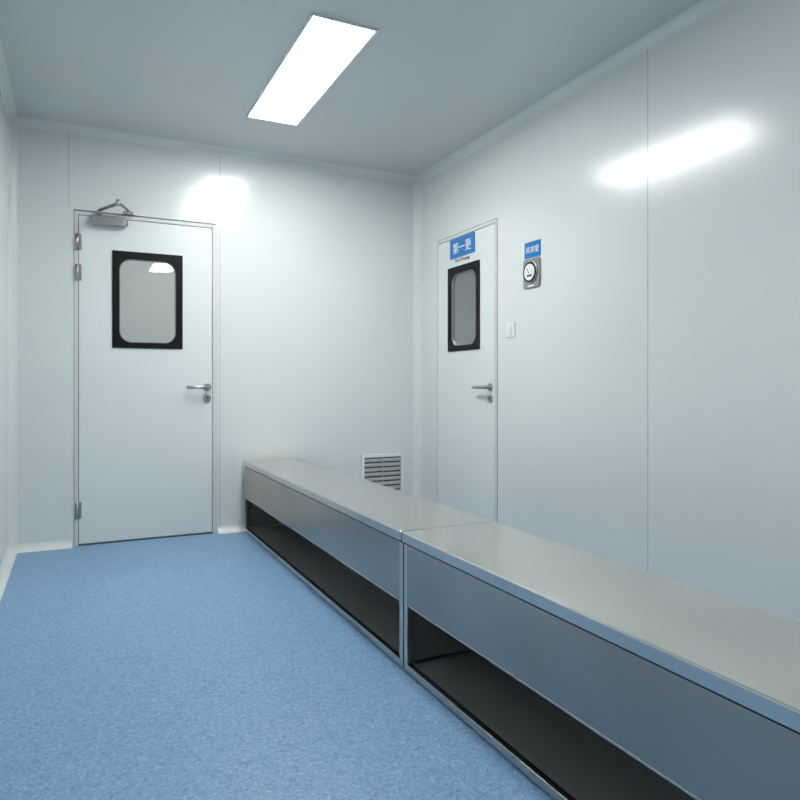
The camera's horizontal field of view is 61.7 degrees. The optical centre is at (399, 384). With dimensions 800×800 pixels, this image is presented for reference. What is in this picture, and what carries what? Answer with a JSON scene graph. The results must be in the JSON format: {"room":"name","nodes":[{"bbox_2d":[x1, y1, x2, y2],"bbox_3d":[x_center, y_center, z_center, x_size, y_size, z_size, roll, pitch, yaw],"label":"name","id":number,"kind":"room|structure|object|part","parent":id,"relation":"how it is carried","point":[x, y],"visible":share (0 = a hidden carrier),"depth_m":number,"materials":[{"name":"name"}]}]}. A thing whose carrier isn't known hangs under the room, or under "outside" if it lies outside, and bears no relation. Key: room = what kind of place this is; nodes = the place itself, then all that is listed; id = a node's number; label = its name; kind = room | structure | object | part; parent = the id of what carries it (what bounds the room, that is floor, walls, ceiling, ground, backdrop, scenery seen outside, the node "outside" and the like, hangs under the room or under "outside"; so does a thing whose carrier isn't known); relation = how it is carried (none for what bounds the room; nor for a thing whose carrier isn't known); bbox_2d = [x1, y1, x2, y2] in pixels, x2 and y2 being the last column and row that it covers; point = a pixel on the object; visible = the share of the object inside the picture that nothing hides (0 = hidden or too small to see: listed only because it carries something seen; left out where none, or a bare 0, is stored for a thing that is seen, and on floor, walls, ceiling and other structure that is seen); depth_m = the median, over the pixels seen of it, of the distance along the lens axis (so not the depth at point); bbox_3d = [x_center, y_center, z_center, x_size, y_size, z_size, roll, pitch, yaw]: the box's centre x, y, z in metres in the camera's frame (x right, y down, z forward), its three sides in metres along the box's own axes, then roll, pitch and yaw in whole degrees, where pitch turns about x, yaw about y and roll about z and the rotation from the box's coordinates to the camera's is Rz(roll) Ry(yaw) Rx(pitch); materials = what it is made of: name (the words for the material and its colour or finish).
{"room":"clean room","nodes":[
{"label":"clean room","id":0,"kind":"room"},
{"bbox_2d":[0,91,7,565],"bbox_3d":[-0.800,-0.300,0.735,0.080,2.600,7.220,0,0,-26],"label":"wall","id":1,"kind":"structure","parent":0,"point":[3,116],"depth_m":3.69,"materials":[{"name":"white"}]},
{"bbox_2d":[0,39,16,121],"bbox_3d":[-0.743,-1.577,0.762,0.045,0.045,7.220,0,0,-26],"label":"trim","id":2,"kind":"structure","parent":1,"relation":"attached to","point":[5,87],"depth_m":3.60,"materials":[{"name":"white metal"}]},
{"bbox_2d":[0,547,16,600],"bbox_3d":[-0.743,0.978,0.762,0.045,0.045,7.220,0,0,-26],"label":"baseboard","id":3,"kind":"structure","parent":1,"relation":"attached to","point":[6,566],"depth_m":3.61,"materials":[{"name":"white"}]},
{"bbox_2d":[120,202,129,211],"bbox_3d":[-1.722,-1.111,4.171,0.016,0.023,0.184,0,0,-3],"label":"door closer arm","id":4,"kind":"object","parent":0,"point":[121,204],"depth_m":4.18},
{"bbox_3d":[-1.722,-1.111,4.171,0.016,0.023,0.184,0,0,-3],"label":"rod","id":5,"kind":"part","parent":4,"relation":"part of","materials":[{"name":"silver metal"}]},
{"bbox_2d":[120,261,174,342],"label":"window","id":6,"kind":"structure","parent":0,"point":[147,289],"depth_m":6.20,"materials":[{"name":"white"}]},
{"bbox_2d":[18,126,412,545],"bbox_3d":[-1.114,-0.300,4.637,2.910,2.600,0.080,0,0,-26],"label":"wall","id":7,"kind":"structure","parent":0,"point":[314,268],"depth_m":4.63,"materials":[{"name":"white paint"}]},
{"bbox_2d":[8,119,17,549],"bbox_3d":[-2.305,-0.300,3.992,0.045,2.600,0.045,0,0,-26],"label":"trim","id":8,"kind":"structure","parent":7,"relation":"attached to","point":[12,127],"depth_m":4.00,"materials":[{"name":"white metal"}]},
{"bbox_2d":[12,539,71,552],"bbox_3d":[-2.173,0.978,4.056,0.338,0.045,0.045,0,0,-26],"label":"baseboard","id":9,"kind":"structure","parent":7,"relation":"attached to","point":[60,544],"depth_m":4.07,"materials":[{"name":"white"}]},
{"bbox_2d":[75,233,77,249],"bbox_3d":[-2.002,-0.890,4.149,0.016,0.100,0.016,0,0,-26],"label":"hinge","id":10,"kind":"object","parent":7,"relation":"attached to","point":[76,234],"visible":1,"depth_m":4.14,"materials":[{"name":"grey metal"}]},
{"bbox_2d":[75,264,77,279],"bbox_3d":[-2.002,-0.700,4.149,0.016,0.100,0.016,0,0,-26],"label":"hinge","id":11,"kind":"object","parent":7,"relation":"attached to","point":[76,265],"visible":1,"depth_m":4.14,"materials":[{"name":"grey metal"}]},
{"bbox_2d":[75,503,77,518],"bbox_3d":[-2.002,0.780,4.149,0.016,0.100,0.016,0,0,-26],"label":"hinge","id":12,"kind":"object","parent":7,"relation":"attached to","point":[76,504],"visible":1,"depth_m":4.14,"materials":[{"name":"grey metal"}]},
{"bbox_2d":[78,216,78,542],"bbox_3d":[-1.658,-0.029,4.394,0.815,2.058,0.024,0,0,-26],"label":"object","id":13,"kind":"object","parent":7,"relation":"attached to","point":[78,216],"visible":0.07,"depth_m":4.21,"materials":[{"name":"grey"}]},
{"bbox_2d":[74,211,215,545],"bbox_3d":[-1.648,-0.040,4.374,0.860,2.080,0.080,0,0,-26],"label":"frame","id":14,"kind":"object","parent":7,"relation":"attached to","point":[76,213],"visible":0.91,"depth_m":4.37,"materials":[{"name":"silver metal"}]},
{"bbox_2d":[123,211,133,215],"bbox_3d":[-1.732,-1.095,4.271,0.060,0.020,0.029,0,0,-26],"label":"bracket","id":15,"kind":"object","parent":14,"relation":"attached to","point":[124,212],"depth_m":4.26,"materials":[{"name":"silver metal"}]},
{"bbox_2d":[74,210,212,224],"bbox_3d":[-1.633,-0.042,4.342,0.866,2.083,0.002,0,0,-26],"label":"frame sealant","id":16,"kind":"object","parent":14,"relation":"attached to","point":[74,210],"depth_m":4.33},
{"bbox_2d":[79,215,211,543],"bbox_3d":[-1.642,-0.033,4.361,0.808,2.042,0.048,0,0,-26],"label":"leaf","id":17,"kind":"object","parent":7,"relation":"attached to","point":[145,437],"visible":0.86,"depth_m":4.33,"materials":[{"name":"white paint"}]},
{"bbox_2d":[76,234,80,249],"bbox_3d":[-1.995,-0.890,4.161,0.030,0.100,0.004,0,0,-26],"label":"hinge leaf","id":18,"kind":"object","parent":17,"relation":"attached to","point":[79,235],"depth_m":4.16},
{"bbox_2d":[78,264,80,279],"bbox_3d":[-1.995,-0.700,4.161,0.030,0.100,0.004,0,0,-26],"label":"hinge leaf","id":19,"kind":"object","parent":17,"relation":"attached to","point":[79,265],"depth_m":4.16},
{"bbox_2d":[78,502,80,518],"bbox_3d":[-1.995,0.780,4.161,0.030,0.100,0.004,0,0,-26],"label":"hinge leaf","id":20,"kind":"object","parent":17,"relation":"attached to","point":[79,504],"depth_m":4.16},
{"bbox_2d":[91,203,182,348],"bbox_3d":[-1.652,-0.675,4.244,0.549,0.879,0.250,0,0,-26],"label":"window","id":21,"kind":"structure","parent":17,"relation":"in","point":[118,257],"depth_m":4.28,"materials":[{"name":"black"}]},
{"bbox_3d":[-1.799,-1.099,4.134,0.199,0.033,0.020,0,0,34],"label":"closer arm","id":22,"kind":"part","parent":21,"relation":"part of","materials":[{"name":"silver metal"}]},
{"bbox_2d":[119,259,175,342],"bbox_3d":[-1.636,-0.539,4.350,0.352,0.542,0.023,0,0,-26],"label":"gasket","id":23,"kind":"object","parent":21,"relation":"attached to","point":[128,259],"visible":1,"depth_m":4.35,"materials":[{"name":"grey rubber"}]},
{"bbox_2d":[187,386,209,388],"bbox_3d":[-1.340,0.015,4.442,0.151,0.020,0.056,0,0,-26],"label":"lever","id":24,"kind":"object","parent":17,"relation":"attached to","point":[188,387],"visible":1,"depth_m":4.42,"materials":[{"name":"grey metal"}]},
{"bbox_2d":[203,395,210,401],"bbox_3d":[-1.295,0.090,4.498,0.052,0.052,0.008,0,0,-26],"label":"rose","id":25,"kind":"object","parent":17,"relation":"attached to","point":[205,396],"visible":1,"depth_m":4.50,"materials":[{"name":"grey metal"}]},
{"bbox_2d":[12,116,416,183],"bbox_3d":[-1.087,-1.577,4.581,2.750,0.045,0.045,0,0,-26],"label":"trim","id":26,"kind":"structure","parent":7,"relation":"attached to","point":[21,121],"depth_m":4.48,"materials":[{"name":"white metal"}]},
{"bbox_2d":[218,524,284,533],"bbox_3d":[-0.537,0.978,4.847,1.528,0.045,0.045,0,0,-26],"label":"baseboard","id":27,"kind":"structure","parent":7,"relation":"attached to","point":[224,529],"depth_m":4.57,"materials":[{"name":"white"}]},
{"bbox_2d":[361,453,403,491],"bbox_3d":[-0.130,0.685,5.060,0.350,0.330,0.014,0,0,-26],"label":"air vent","id":28,"kind":"object","parent":7,"relation":"in","point":[387,470],"visible":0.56,"depth_m":5.07,"materials":[{"name":"white plastic"}]},
{"bbox_2d":[413,180,420,497],"bbox_3d":[0.131,-0.300,5.170,0.045,2.600,0.045,0,0,-26],"label":"trim","id":29,"kind":"structure","parent":7,"relation":"attached to","point":[416,185],"depth_m":5.18,"materials":[{"name":"white metal"}]},
{"bbox_2d":[0,532,553,799],"bbox_3d":[0.474,1.050,1.351,2.910,0.100,7.380,0,0,-26],"label":"floor","id":30,"kind":"structure","parent":0,"point":[192,667],"depth_m":2.17,"materials":[{"name":"plastic"}]},
{"bbox_2d":[78,532,212,545],"bbox_3d":[-1.646,0.995,4.370,0.816,0.010,0.078,0,0,-26],"label":"threshold","id":31,"kind":"object","parent":30,"relation":"on","point":[202,532],"visible":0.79,"depth_m":4.32,"materials":[{"name":"silver metal"}]},
{"bbox_2d":[243,458,492,668],"bbox_3d":[-0.357,0.756,3.542,0.393,0.487,2.456,0,0,-26],"label":"bench","id":32,"kind":"object","parent":30,"relation":"on","point":[341,534],"visible":0.72,"depth_m":3.08,"materials":[{"name":"grey metal"}]},
{"bbox_2d":[249,525,399,652],"bbox_3d":[-0.352,0.977,3.544,0.342,0.010,2.404,0,0,-26],"label":"shelf","id":33,"kind":"object","parent":32,"relation":"attached to","point":[370,606],"depth_m":3.31,"materials":[{"name":"grey metal"}]},
{"bbox_2d":[402,522,799,799],"bbox_3d":[0.726,0.756,1.303,0.393,0.487,2.498,0,0,-26],"label":"bench","id":34,"kind":"object","parent":30,"relation":"on","point":[596,677],"visible":1,"depth_m":1.60,"materials":[{"name":"grey metal"}]},
{"bbox_2d":[413,652,695,799],"bbox_3d":[0.730,0.977,1.305,0.342,0.010,2.446,0,0,-26],"label":"shelf","id":35,"kind":"object","parent":34,"relation":"attached to","point":[580,763],"depth_m":1.86,"materials":[{"name":"grey metal"}]},
{"bbox_2d":[0,0,701,175],"bbox_3d":[0.474,-1.650,1.351,2.910,0.100,7.380,0,0,-26],"label":"ceiling","id":36,"kind":"structure","parent":0,"point":[435,77],"depth_m":3.35,"materials":[{"name":"grey"}]},
{"bbox_2d":[250,16,373,123],"bbox_3d":[-0.503,-1.595,3.489,0.290,0.006,1.200,0,0,-26],"label":"ceiling light","id":37,"kind":"object","parent":36,"relation":"in","point":[325,47],"visible":1,"depth_m":3.37,"materials":[{"name":"white plastic"}]},
{"bbox_2d":[246,12,378,125],"bbox_3d":[-0.503,-1.594,3.489,0.314,0.012,1.224,0,0,-26],"label":"rim","id":38,"kind":"object","parent":36,"relation":"attached to","point":[312,14],"visible":1,"depth_m":3.21,"materials":[{"name":"white metal"}]},
{"bbox_2d":[455,271,475,344],"bbox_3d":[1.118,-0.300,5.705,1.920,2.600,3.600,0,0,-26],"label":"window pane","id":39,"kind":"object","parent":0,"point":[465,283],"depth_m":7.46,"materials":[{"name":"white"}]},
{"bbox_2d":[421,0,799,620],"bbox_3d":[1.748,-0.300,1.967,0.080,2.600,7.220,0,0,-26],"label":"wall","id":40,"kind":"structure","parent":0,"point":[724,89],"depth_m":3.05,"materials":[{"name":"white paint"}]},
{"bbox_2d":[438,223,494,521],"bbox_3d":[0.459,-0.018,4.590,0.048,2.012,0.743,0,0,-26],"label":"leaf","id":41,"kind":"object","parent":40,"relation":"attached to","point":[466,419],"visible":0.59,"depth_m":4.50,"materials":[{"name":"white paint"}]},
{"bbox_2d":[450,232,474,262],"bbox_3d":[0.426,-0.933,4.596,0.005,0.174,0.325,0,0,-26],"label":"door sign","id":42,"kind":"object","parent":41,"relation":"attached to","point":[463,245],"visible":1,"depth_m":4.59,"materials":[{"name":"blue plastic"}]},
{"bbox_2d":[448,260,479,351],"bbox_3d":[0.443,-0.530,4.588,0.032,0.588,0.413,0,0,-26],"label":"window","id":43,"kind":"structure","parent":41,"relation":"attached to","point":[474,265],"depth_m":4.55,"materials":[{"name":"black"}]},
{"bbox_2d":[452,269,472,345],"bbox_3d":[0.446,-0.524,4.589,0.023,0.512,0.337,0,0,-26],"label":"gasket","id":44,"kind":"object","parent":43,"relation":"attached to","point":[457,274],"visible":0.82,"depth_m":4.73,"materials":[{"name":"grey rubber"}]},
{"bbox_2d":[471,386,489,388],"bbox_3d":[0.519,0.015,4.330,0.056,0.020,0.151,0,0,-26],"label":"lever","id":45,"kind":"object","parent":41,"relation":"attached to","point":[472,387],"visible":1,"depth_m":4.28,"materials":[{"name":"grey metal"}]},
{"bbox_2d":[436,219,496,521],"bbox_3d":[0.472,-0.025,4.596,0.080,2.050,0.795,0,0,-26],"label":"frame","id":46,"kind":"object","parent":40,"relation":"attached to","point":[491,222],"visible":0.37,"depth_m":4.41,"materials":[{"name":"silver metal"}]},
{"bbox_2d":[440,218,497,522],"bbox_3d":[0.440,-0.026,4.581,0.002,2.053,0.801,0,0,-26],"label":"frame sealant","id":47,"kind":"object","parent":46,"relation":"attached to","point":[496,218],"depth_m":4.22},
{"bbox_2d":[506,322,514,337],"bbox_3d":[0.672,-0.335,4.085,0.013,0.090,0.090,0,0,-26],"label":"light switch","id":48,"kind":"object","parent":40,"relation":"attached to","point":[510,327],"visible":1,"depth_m":4.07,"materials":[{"name":"white plastic"}]},
{"bbox_2d":[523,257,540,288],"bbox_3d":[0.758,-0.650,3.890,0.027,0.170,0.155,0,0,-26],"label":"pressure gauge","id":49,"kind":"object","parent":40,"relation":"attached to","point":[531,267],"visible":1,"depth_m":3.87,"materials":[{"name":"grey metal"}]},
{"bbox_2d":[524,239,540,258],"bbox_3d":[0.769,-0.788,3.893,0.005,0.093,0.150,0,0,-26],"label":"wall sign","id":50,"kind":"object","parent":40,"relation":"attached to","point":[531,249],"visible":1,"depth_m":3.89,"materials":[{"name":"blue plastic"}]},
{"bbox_2d":[416,0,732,182],"bbox_3d":[1.692,-1.577,1.940,0.045,0.045,7.220,0,0,-26],"label":"trim","id":51,"kind":"structure","parent":40,"relation":"attached to","point":[703,8],"depth_m":3.43,"materials":[{"name":"white metal"}]},
{"bbox_2d":[647,49,647,571],"bbox_3d":[1.921,-0.300,1.517,0.002,2.600,3.543,0,0,-26],"label":"trim","id":52,"kind":"structure","parent":40,"relation":"attached to","point":[647,49],"depth_m":3.11,"materials":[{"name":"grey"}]}
]}

